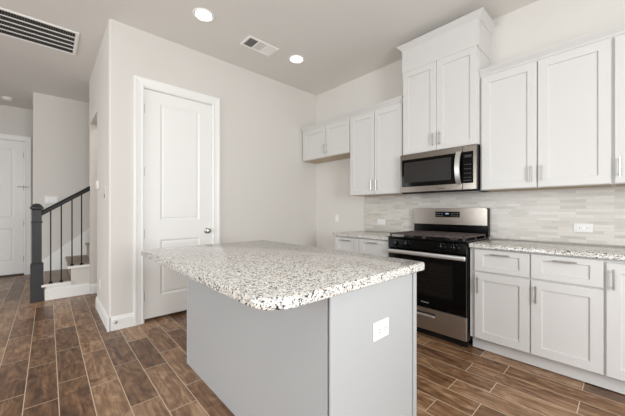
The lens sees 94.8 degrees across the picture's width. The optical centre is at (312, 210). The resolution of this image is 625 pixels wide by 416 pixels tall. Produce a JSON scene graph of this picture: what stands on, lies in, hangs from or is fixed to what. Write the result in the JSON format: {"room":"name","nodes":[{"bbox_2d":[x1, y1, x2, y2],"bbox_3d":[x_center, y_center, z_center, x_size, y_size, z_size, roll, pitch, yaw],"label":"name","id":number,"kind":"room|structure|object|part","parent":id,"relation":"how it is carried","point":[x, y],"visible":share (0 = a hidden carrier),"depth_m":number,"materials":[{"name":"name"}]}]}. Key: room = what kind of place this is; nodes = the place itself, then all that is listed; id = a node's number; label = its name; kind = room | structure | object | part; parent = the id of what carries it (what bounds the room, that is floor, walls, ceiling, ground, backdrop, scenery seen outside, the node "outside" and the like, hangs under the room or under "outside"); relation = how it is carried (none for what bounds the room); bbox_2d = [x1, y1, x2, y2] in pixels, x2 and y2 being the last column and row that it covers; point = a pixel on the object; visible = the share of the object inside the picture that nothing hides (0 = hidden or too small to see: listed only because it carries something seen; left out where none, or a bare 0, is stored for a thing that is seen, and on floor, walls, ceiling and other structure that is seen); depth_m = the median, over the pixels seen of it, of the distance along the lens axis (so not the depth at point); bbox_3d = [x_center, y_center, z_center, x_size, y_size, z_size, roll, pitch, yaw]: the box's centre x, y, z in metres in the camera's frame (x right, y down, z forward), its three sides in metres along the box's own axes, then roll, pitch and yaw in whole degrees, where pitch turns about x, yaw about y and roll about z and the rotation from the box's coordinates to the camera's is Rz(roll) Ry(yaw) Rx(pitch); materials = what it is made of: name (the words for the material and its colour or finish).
{"room":"kitchen","nodes":[
{"label":"kitchen","id":0,"kind":"room"},
{"bbox_2d":[0,105,32,262],"bbox_3d":[-5.305,-0.355,5.385,7.220,3.060,0.120,0,0,-43],"label":"wall","id":1,"kind":"structure","parent":0,"point":[13,120],"depth_m":5.26,"materials":[{"name":"white paint"}]},
{"bbox_2d":[0,139,23,277],"bbox_3d":[-5.635,-0.049,5.025,0.960,2.448,0.204,0,0,-43],"label":"door","id":2,"kind":"structure","parent":1,"relation":"in","point":[11,152],"depth_m":5.20,"materials":[{"name":"white paint"}]},
{"bbox_2d":[0,133,30,274],"bbox_3d":[-5.679,-0.099,5.028,1.091,2.548,0.140,0,0,-43],"label":"door frame","id":3,"kind":"structure","parent":1,"relation":"attached to","point":[27,140],"depth_m":5.31,"materials":[{"name":"white paint"}]},
{"bbox_2d":[33,92,88,259],"bbox_3d":[-3.167,-0.355,5.789,3.526,3.060,0.120,0,0,-43],"label":"wall","id":4,"kind":"structure","parent":0,"point":[60,125],"depth_m":4.76,"materials":[{"name":"white paint"}]},
{"bbox_2d":[45,196,57,202],"bbox_3d":[-4.263,-0.185,4.694,0.165,0.118,0.008,0,0,-43],"label":"light switch","id":5,"kind":"object","parent":4,"relation":"attached to","point":[48,199],"visible":0.94,"depth_m":4.69,"materials":[{"name":"white plastic"}]},
{"bbox_2d":[89,27,106,312],"bbox_3d":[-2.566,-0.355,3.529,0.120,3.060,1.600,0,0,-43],"label":"wall","id":6,"kind":"structure","parent":0,"point":[98,79],"depth_m":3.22,"materials":[{"name":"white paint"}]},
{"bbox_2d":[90,283,96,293],"bbox_3d":[-2.495,1.107,4.671,1.770,0.135,0.016,0,0,-43],"label":"baseboard","id":7,"kind":"structure","parent":6,"relation":"attached to","point":[93,287],"depth_m":4.09,"materials":[{"name":"white paint"}]},
{"bbox_2d":[96,180,99,189],"bbox_3d":[-2.525,-0.307,3.377,0.026,0.105,0.140,0,0,-43],"label":"light switch","id":8,"kind":"object","parent":6,"relation":"attached to","point":[97,181],"visible":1,"depth_m":3.34,"materials":[{"name":"white plastic"}]},
{"bbox_2d":[95,296,109,331],"bbox_3d":[-2.308,1.107,3.148,0.016,0.135,0.961,0,0,-43],"label":"baseboard","id":9,"kind":"structure","parent":6,"relation":"attached to","point":[100,309],"depth_m":3.05,"materials":[{"name":"white paint"}]},
{"bbox_2d":[107,19,316,317],"bbox_3d":[-1.001,-0.355,3.800,2.790,3.060,0.120,0,0,-43],"label":"wall","id":10,"kind":"structure","parent":0,"point":[268,192],"depth_m":3.68,"materials":[{"name":"white paint"}]},
{"bbox_2d":[110,312,133,330],"bbox_3d":[-0.952,1.107,3.753,2.782,0.135,0.016,0,0,-43],"label":"baseboard","id":11,"kind":"structure","parent":10,"relation":"attached to","point":[125,320],"depth_m":2.87,"materials":[{"name":"white paint"}]},
{"bbox_2d":[134,75,219,325],"bbox_3d":[-1.531,-0.108,3.300,0.919,2.566,0.140,0,0,-43],"label":"door frame","id":12,"kind":"structure","parent":10,"relation":"attached to","point":[140,83],"depth_m":2.99,"materials":[{"name":"white paint"}]},
{"bbox_2d":[144,89,210,318],"bbox_3d":[-1.498,-0.074,3.259,0.728,2.435,0.104,0,0,-43],"label":"door","id":13,"kind":"structure","parent":10,"relation":"in","point":[177,130],"depth_m":3.22,"materials":[{"name":"white paint"}]},
{"bbox_3d":[-1.257,0.237,3.457,0.066,0.066,0.069,0,0,-43],"label":"knob","id":14,"kind":"part","parent":13,"relation":"part of","materials":[{"name":"silver metal"}]},
{"bbox_2d":[0,0,537,109],"bbox_3d":[-2.052,-1.935,1.869,7.250,0.100,9.900,0,0,-43],"label":"ceiling","id":15,"kind":"structure","parent":0,"point":[340,42],"depth_m":3.05,"materials":[{"name":"white paint"}]},
{"bbox_2d":[2,96,14,101],"bbox_3d":[-5.075,-1.862,4.795,0.150,0.046,0.150,0,0,-43],"label":"smoke detector","id":16,"kind":"object","parent":15,"relation":"attached to","point":[6,98],"visible":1,"depth_m":4.76,"materials":[{"name":"white plastic"}]},
{"bbox_2d":[0,7,79,54],"bbox_3d":[-3.010,-1.880,2.938,0.945,0.010,0.580,0,0,-43],"label":"ceiling vent","id":17,"kind":"object","parent":15,"relation":"in","point":[15,25],"visible":1,"depth_m":3.03,"materials":[{"name":"white metal"}]},
{"bbox_2d":[193,8,213,21],"bbox_3d":[-1.047,-1.881,2.764,0.196,0.008,0.196,0,0,-43],"label":"recessed light","id":18,"kind":"object","parent":15,"relation":"in","point":[202,14],"visible":1,"depth_m":2.76,"materials":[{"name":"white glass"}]},
{"bbox_2d":[240,35,278,56],"bbox_3d":[-0.603,-1.881,3.293,0.390,0.008,0.215,0,0,-43],"label":"ceiling vent","id":19,"kind":"object","parent":15,"relation":"in","point":[250,42],"visible":1,"depth_m":3.28,"materials":[{"name":"white metal"}]},
{"bbox_2d":[289,55,304,63],"bbox_3d":[-0.197,-1.881,3.568,0.196,0.008,0.196,0,0,-43],"label":"recessed light","id":20,"kind":"object","parent":15,"relation":"in","point":[296,59],"visible":1,"depth_m":3.57,"materials":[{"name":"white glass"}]},
{"bbox_2d":[0,274,624,415],"bbox_3d":[-2.052,1.225,1.869,7.250,0.100,9.900,0,0,-43],"label":"floor","id":21,"kind":"structure","parent":0,"point":[58,357],"depth_m":2.04,"materials":[{"name":"brown tile"}]},
{"bbox_2d":[41,229,89,300],"bbox_3d":[-3.439,0.450,4.630,1.345,1.450,1.217,0,0,-43],"label":"staircase","id":22,"kind":"structure","parent":21,"relation":"on","point":[76,278],"depth_m":4.12,"materials":[{"name":"white wood"}]},
{"bbox_2d":[30,186,89,302],"bbox_3d":[-3.420,0.406,3.919,0.617,1.539,0.132,0,0,-43],"label":"stair railing","id":23,"kind":"object","parent":22,"relation":"on","point":[37,266],"visible":0.99,"depth_m":3.74,"materials":[{"name":"grey paint"}]},
{"bbox_3d":[-3.599,0.539,3.755,0.132,1.272,0.132,0,0,-43],"label":"newel post","id":24,"kind":"part","parent":23,"relation":"part of","materials":[{"name":"grey paint"}]},
{"bbox_3d":[-3.380,-0.150,3.957,0.507,0.427,0.062,0,0,-43],"label":"handrail","id":25,"kind":"part","parent":23,"relation":"part of","materials":[{"name":"black wood"}]},
{"bbox_2d":[187,272,416,415],"bbox_3d":[-0.205,0.743,1.877,0.666,0.865,1.531,0,0,-43],"label":"kitchen island","id":26,"kind":"object","parent":21,"relation":"on","point":[319,358],"visible":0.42,"depth_m":1.36,"materials":[{"name":"grey paint"}]},
{"bbox_3d":[-0.961,0.743,2.211,0.007,0.865,0.016,0,0,-43],"label":"corner trim","id":27,"kind":"part","parent":26,"relation":"part of","materials":[{"name":"grey paint"}]},
{"bbox_3d":[-0.449,0.743,1.663,0.012,0.865,1.508,0,0,-43],"label":"seating panel","id":28,"kind":"part","parent":26,"relation":"part of","materials":[{"name":"grey paint"}]},
{"bbox_2d":[142,240,424,310],"bbox_3d":[-0.295,0.289,1.761,1.000,0.041,1.569,0,0,-43],"label":"island countertop","id":29,"kind":"structure","parent":26,"relation":"on","point":[259,274],"depth_m":1.34,"materials":[{"name":"stone"}]},
{"bbox_3d":[0.077,0.743,1.104,0.031,0.865,0.011,0,0,-43],"label":"corner trim","id":30,"kind":"part","parent":26,"relation":"part of","materials":[{"name":"grey paint"}]},
{"bbox_3d":[0.306,0.743,1.322,0.593,0.865,0.008,0,0,-43],"label":"panel","id":31,"kind":"part","parent":26,"relation":"part of","materials":[{"name":"grey paint"}]},
{"bbox_2d":[373,317,388,341],"bbox_3d":[0.315,0.543,1.319,0.122,0.083,0.009,0,0,-43],"label":"wall outlet","id":32,"kind":"object","parent":26,"relation":"attached to","point":[380,328],"visible":1,"depth_m":1.31,"materials":[{"name":"white plastic"}]},
{"bbox_2d":[377,324,385,336],"bbox_3d":[0.317,0.547,1.317,0.070,0.040,0.004,0,0,-43],"label":"receptacle","id":33,"kind":"object","parent":32,"relation":"attached to","point":[381,328],"depth_m":1.31,"materials":[{"name":"white paint"}]},
{"bbox_3d":[0.542,0.743,1.532,0.032,0.865,0.011,0,0,-43],"label":"corner trim","id":34,"kind":"part","parent":26,"relation":"part of","materials":[{"name":"grey paint"}]},
{"bbox_2d":[335,236,389,256],"bbox_3d":[0.747,0.740,3.479,0.627,0.870,0.776,0,0,-43],"label":"base cabinet","id":35,"kind":"object","parent":21,"relation":"on","point":[350,244],"visible":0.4,"depth_m":3.26,"materials":[{"name":"grey paint"}]},
{"bbox_3d":[0.411,0.406,3.439,0.019,0.178,0.364,0,0,-43],"label":"drawer","id":36,"kind":"part","parent":35,"relation":"part of","materials":[{"name":"grey paint"}]},
{"bbox_2d":[333,230,397,239],"bbox_3d":[0.744,0.287,3.487,0.626,0.036,0.793,0,0,-43],"label":"countertop","id":37,"kind":"structure","parent":35,"relation":"on","point":[379,235],"depth_m":3.35,"materials":[{"name":"stone"}]},
{"bbox_3d":[0.671,0.406,3.156,0.019,0.178,0.388,0,0,-43],"label":"drawer","id":38,"kind":"part","parent":35,"relation":"part of","materials":[{"name":"grey paint"}]},
{"bbox_2d":[388,208,489,347],"bbox_3d":[1.250,0.572,2.899,0.671,1.207,0.778,0,0,-43],"label":"gas range","id":39,"kind":"object","parent":21,"relation":"on","point":[440,238],"visible":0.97,"depth_m":2.64,"materials":[{"name":"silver metal"}]},
{"bbox_3d":[1.033,0.964,2.686,0.021,0.022,0.215,0,0,-43],"label":"drawer handle","id":40,"kind":"part","parent":39,"relation":"part of","materials":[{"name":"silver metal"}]},
{"bbox_3d":[1.030,0.402,2.672,0.039,0.040,0.739,0,0,-43],"label":"oven handle","id":41,"kind":"part","parent":39,"relation":"part of","materials":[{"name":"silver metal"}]},
{"bbox_3d":[1.051,0.636,2.699,0.031,0.521,0.742,0,0,-43],"label":"oven door","id":42,"kind":"part","parent":39,"relation":"part of","materials":[{"name":"black glass"}]},
{"bbox_2d":[388,235,488,243],"bbox_3d":[1.251,0.268,2.883,0.595,0.021,0.752,0,0,-43],"label":"cooktop","id":43,"kind":"object","parent":39,"relation":"in","point":[402,238],"depth_m":2.69,"materials":[{"name":"black metal"}]},
{"bbox_3d":[1.052,1.004,2.700,0.028,0.198,0.742,0,0,-43],"label":"storage drawer","id":44,"kind":"part","parent":39,"relation":"part of","materials":[{"name":"silver metal"}]},
{"bbox_2d":[470,247,605,387],"bbox_3d":[1.807,0.740,2.326,0.627,0.870,0.804,0,0,-43],"label":"base cabinet","id":45,"kind":"object","parent":21,"relation":"on","point":[545,311],"visible":0.98,"depth_m":2.08,"materials":[{"name":"grey paint"}]},
{"bbox_3d":[1.361,0.609,2.370,0.030,0.128,0.010,0,0,-43],"label":"handle","id":46,"kind":"part","parent":45,"relation":"part of","materials":[{"name":"silver metal"}]},
{"bbox_3d":[1.486,0.406,2.270,0.019,0.178,0.373,0,0,-43],"label":"drawer","id":47,"kind":"part","parent":45,"relation":"part of","materials":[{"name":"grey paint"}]},
{"bbox_3d":[1.486,0.780,2.270,0.019,0.545,0.373,0,0,-43],"label":"door","id":48,"kind":"part","parent":45,"relation":"part of","materials":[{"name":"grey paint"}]},
{"bbox_3d":[1.620,0.609,2.088,0.030,0.128,0.010,0,0,-43],"label":"handle","id":49,"kind":"part","parent":45,"relation":"part of","materials":[{"name":"silver metal"}]},
{"bbox_3d":[1.727,0.348,1.972,0.030,0.010,0.128,0,0,-43],"label":"handle","id":50,"kind":"part","parent":45,"relation":"part of","materials":[{"name":"silver metal"}]},
{"bbox_3d":[1.745,0.406,1.988,0.019,0.178,0.377,0,0,-43],"label":"drawer","id":51,"kind":"part","parent":45,"relation":"part of","materials":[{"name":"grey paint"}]},
{"bbox_3d":[1.745,0.780,1.988,0.019,0.545,0.377,0,0,-43],"label":"door","id":52,"kind":"part","parent":45,"relation":"part of","materials":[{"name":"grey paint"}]},
{"bbox_2d":[605,259,624,394],"bbox_3d":[2.374,0.740,1.709,0.627,0.870,0.872,0,0,-43],"label":"base cabinet","id":53,"kind":"object","parent":21,"relation":"on","point":[614,269],"visible":0.94,"depth_m":1.81,"materials":[{"name":"grey paint"}]},
{"bbox_2d":[469,238,624,260],"bbox_3d":[2.104,0.287,2.007,0.626,0.036,1.676,0,0,-43],"label":"countertop","id":54,"kind":"structure","parent":53,"relation":"on","point":[554,248],"depth_m":2.12,"materials":[{"name":"stone"}]},
{"bbox_3d":[1.885,0.431,1.800,0.030,0.128,0.010,0,0,-43],"label":"handle","id":55,"kind":"part","parent":53,"relation":"part of","materials":[{"name":"silver metal"}]},
{"bbox_2d":[317,0,624,249],"bbox_3d":[1.965,-0.355,2.724,0.120,3.060,5.720,0,0,-43],"label":"wall","id":56,"kind":"structure","parent":0,"point":[538,25],"depth_m":3.61,"materials":[{"name":"white paint"}]},
{"bbox_2d":[301,113,350,163],"bbox_3d":[0.269,-1.024,4.215,0.359,0.512,0.965,0,0,-43],"label":"upper cabinet","id":57,"kind":"object","parent":56,"relation":"attached to","point":[328,140],"visible":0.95,"depth_m":4.07,"materials":[{"name":"grey paint"}]},
{"bbox_3d":[0.028,-0.992,4.270,0.019,0.436,0.481,0,0,-43],"label":"door","id":58,"kind":"part","parent":57,"relation":"part of","materials":[{"name":"grey paint"}]},
{"bbox_3d":[0.272,-1.252,4.218,0.350,0.055,0.965,0,0,-43],"label":"crown","id":59,"kind":"part","parent":57,"relation":"part of","materials":[{"name":"grey paint"}]},
{"bbox_3d":[0.341,-0.992,3.929,0.019,0.436,0.429,0,0,-43],"label":"door","id":60,"kind":"part","parent":57,"relation":"part of","materials":[{"name":"grey paint"}]},
{"bbox_2d":[335,214,338,221],"bbox_3d":[0.371,0.110,4.362,0.008,0.118,0.075,0,0,-43],"label":"wall outlet","id":61,"kind":"object","parent":56,"relation":"attached to","point":[336,215],"visible":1,"depth_m":4.36,"materials":[{"name":"white plastic"}]},
{"bbox_2d":[349,95,405,196],"bbox_3d":[0.855,-0.739,3.576,0.359,1.082,0.761,0,0,-43],"label":"upper cabinet","id":62,"kind":"object","parent":56,"relation":"attached to","point":[376,130],"visible":0.89,"depth_m":3.44,"materials":[{"name":"grey paint"}]},
{"bbox_3d":[0.625,-0.707,3.620,0.019,1.006,0.371,0,0,-43],"label":"door","id":63,"kind":"part","parent":62,"relation":"part of","materials":[{"name":"grey paint"}]},
{"bbox_3d":[0.859,-1.252,3.579,0.350,0.055,0.761,0,0,-43],"label":"crown","id":64,"kind":"part","parent":62,"relation":"part of","materials":[{"name":"grey paint"}]},
{"bbox_3d":[0.881,-0.707,3.342,0.019,1.006,0.370,0,0,-43],"label":"door","id":65,"kind":"part","parent":62,"relation":"part of","materials":[{"name":"grey paint"}]},
{"bbox_2d":[400,144,488,194],"bbox_3d":[1.337,-0.395,2.975,0.442,0.424,0.763,0,0,-43],"label":"microwave","id":66,"kind":"object","parent":56,"relation":"attached to","point":[455,170],"visible":1,"depth_m":2.82,"materials":[{"name":"silver metal"}]},
{"bbox_3d":[1.185,-0.401,2.918,0.026,0.408,0.640,0,0,-43],"label":"door","id":67,"kind":"part","parent":66,"relation":"part of","materials":[{"name":"silver metal"}]},
{"bbox_3d":[1.182,-0.402,2.901,0.004,0.290,0.618,0,0,-43],"label":"door glass","id":68,"kind":"part","parent":66,"relation":"part of","materials":[{"name":"black glass"}]},
{"bbox_3d":[1.349,-0.403,2.674,0.053,0.305,0.046,0,0,-43],"label":"handle","id":69,"kind":"part","parent":66,"relation":"part of","materials":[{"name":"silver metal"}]},
{"bbox_3d":[1.424,-0.402,2.638,0.004,0.290,0.093,0,0,-43],"label":"control panel","id":70,"kind":"part","parent":66,"relation":"part of","materials":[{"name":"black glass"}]},
{"bbox_2d":[397,7,496,154],"bbox_3d":[1.366,-1.209,2.998,0.390,1.202,0.861,0,0,-43],"label":"upper cabinet","id":71,"kind":"object","parent":56,"relation":"attached to","point":[441,67],"visible":0.89,"depth_m":2.82,"materials":[{"name":"grey paint"}]},
{"bbox_3d":[1.126,-1.062,3.031,0.019,0.896,0.368,0,0,-43],"label":"door","id":72,"kind":"part","parent":71,"relation":"part of","materials":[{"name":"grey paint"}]},
{"bbox_3d":[1.366,-1.778,2.998,0.390,0.063,0.861,0,0,-43],"label":"crown","id":73,"kind":"part","parent":71,"relation":"part of","materials":[{"name":"grey paint"}]},
{"bbox_3d":[1.379,-1.062,2.756,0.019,0.896,0.372,0,0,-43],"label":"door","id":74,"kind":"part","parent":71,"relation":"part of","materials":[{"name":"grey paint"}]},
{"bbox_3d":[1.758,-1.500,2.838,0.029,0.450,0.006,0,0,-43],"label":"trim","id":75,"kind":"part","parent":71,"relation":"part of","materials":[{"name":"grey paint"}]},
{"bbox_2d":[365,186,624,245],"bbox_3d":[1.814,0.028,2.792,0.009,0.475,3.225,0,0,-43],"label":"backsplash","id":76,"kind":"structure","parent":56,"relation":"attached to","point":[550,214],"depth_m":2.59,"materials":[{"name":"tile"}]},
{"bbox_2d":[378,219,384,224],"bbox_3d":[0.902,0.145,3.771,0.009,0.072,0.118,0,0,-43],"label":"wall outlet","id":77,"kind":"object","parent":76,"relation":"attached to","point":[380,221],"visible":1,"depth_m":3.77,"materials":[{"name":"white plastic"}]},
{"bbox_2d":[573,223,592,232],"bbox_3d":[2.210,0.138,2.349,0.009,0.072,0.118,0,0,-43],"label":"wall outlet","id":78,"kind":"object","parent":76,"relation":"attached to","point":[577,227],"visible":1,"depth_m":2.35,"materials":[{"name":"white plastic"}]},
{"bbox_2d":[577,226,588,229],"bbox_3d":[2.208,0.138,2.347,0.004,0.034,0.070,0,0,-43],"label":"receptacle","id":79,"kind":"object","parent":78,"relation":"attached to","point":[578,227],"depth_m":2.35,"materials":[{"name":"white paint"}]},
{"bbox_2d":[479,26,613,191],"bbox_3d":[1.921,-0.734,2.418,0.359,1.092,0.841,0,0,-43],"label":"upper cabinet","id":80,"kind":"object","parent":56,"relation":"attached to","point":[546,115],"visible":0.95,"depth_m":2.26,"materials":[{"name":"grey paint"}]},
{"bbox_3d":[1.680,-0.702,2.473,0.019,1.016,0.401,0,0,-43],"label":"door","id":81,"kind":"part","parent":80,"relation":"part of","materials":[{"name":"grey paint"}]},
{"bbox_3d":[1.818,-0.304,2.287,0.030,0.128,0.010,0,0,-43],"label":"handle","id":82,"kind":"part","parent":80,"relation":"part of","materials":[{"name":"silver metal"}]},
{"bbox_3d":[1.924,-1.252,2.421,0.350,0.055,0.841,0,0,-43],"label":"crown","id":83,"kind":"part","parent":80,"relation":"part of","materials":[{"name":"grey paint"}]},
{"bbox_3d":[1.959,-0.702,2.170,0.019,1.016,0.407,0,0,-43],"label":"door","id":84,"kind":"part","parent":80,"relation":"part of","materials":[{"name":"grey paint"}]},
{"bbox_2d":[613,22,624,186],"bbox_3d":[2.522,-0.734,1.764,0.359,1.092,0.934,0,0,-43],"label":"upper cabinet","id":85,"kind":"object","parent":56,"relation":"attached to","point":[618,30],"visible":1,"depth_m":1.99,"materials":[{"name":"grey paint"}]},
{"bbox_3d":[2.525,-1.252,1.768,0.350,0.055,0.934,0,0,-43],"label":"crown","id":86,"kind":"part","parent":85,"relation":"part of","materials":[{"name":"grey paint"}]},
{"bbox_3d":[2.107,-0.304,1.972,0.030,0.128,0.010,0,0,-43],"label":"handle","id":87,"kind":"part","parent":85,"relation":"part of","materials":[{"name":"silver metal"}]}
]}

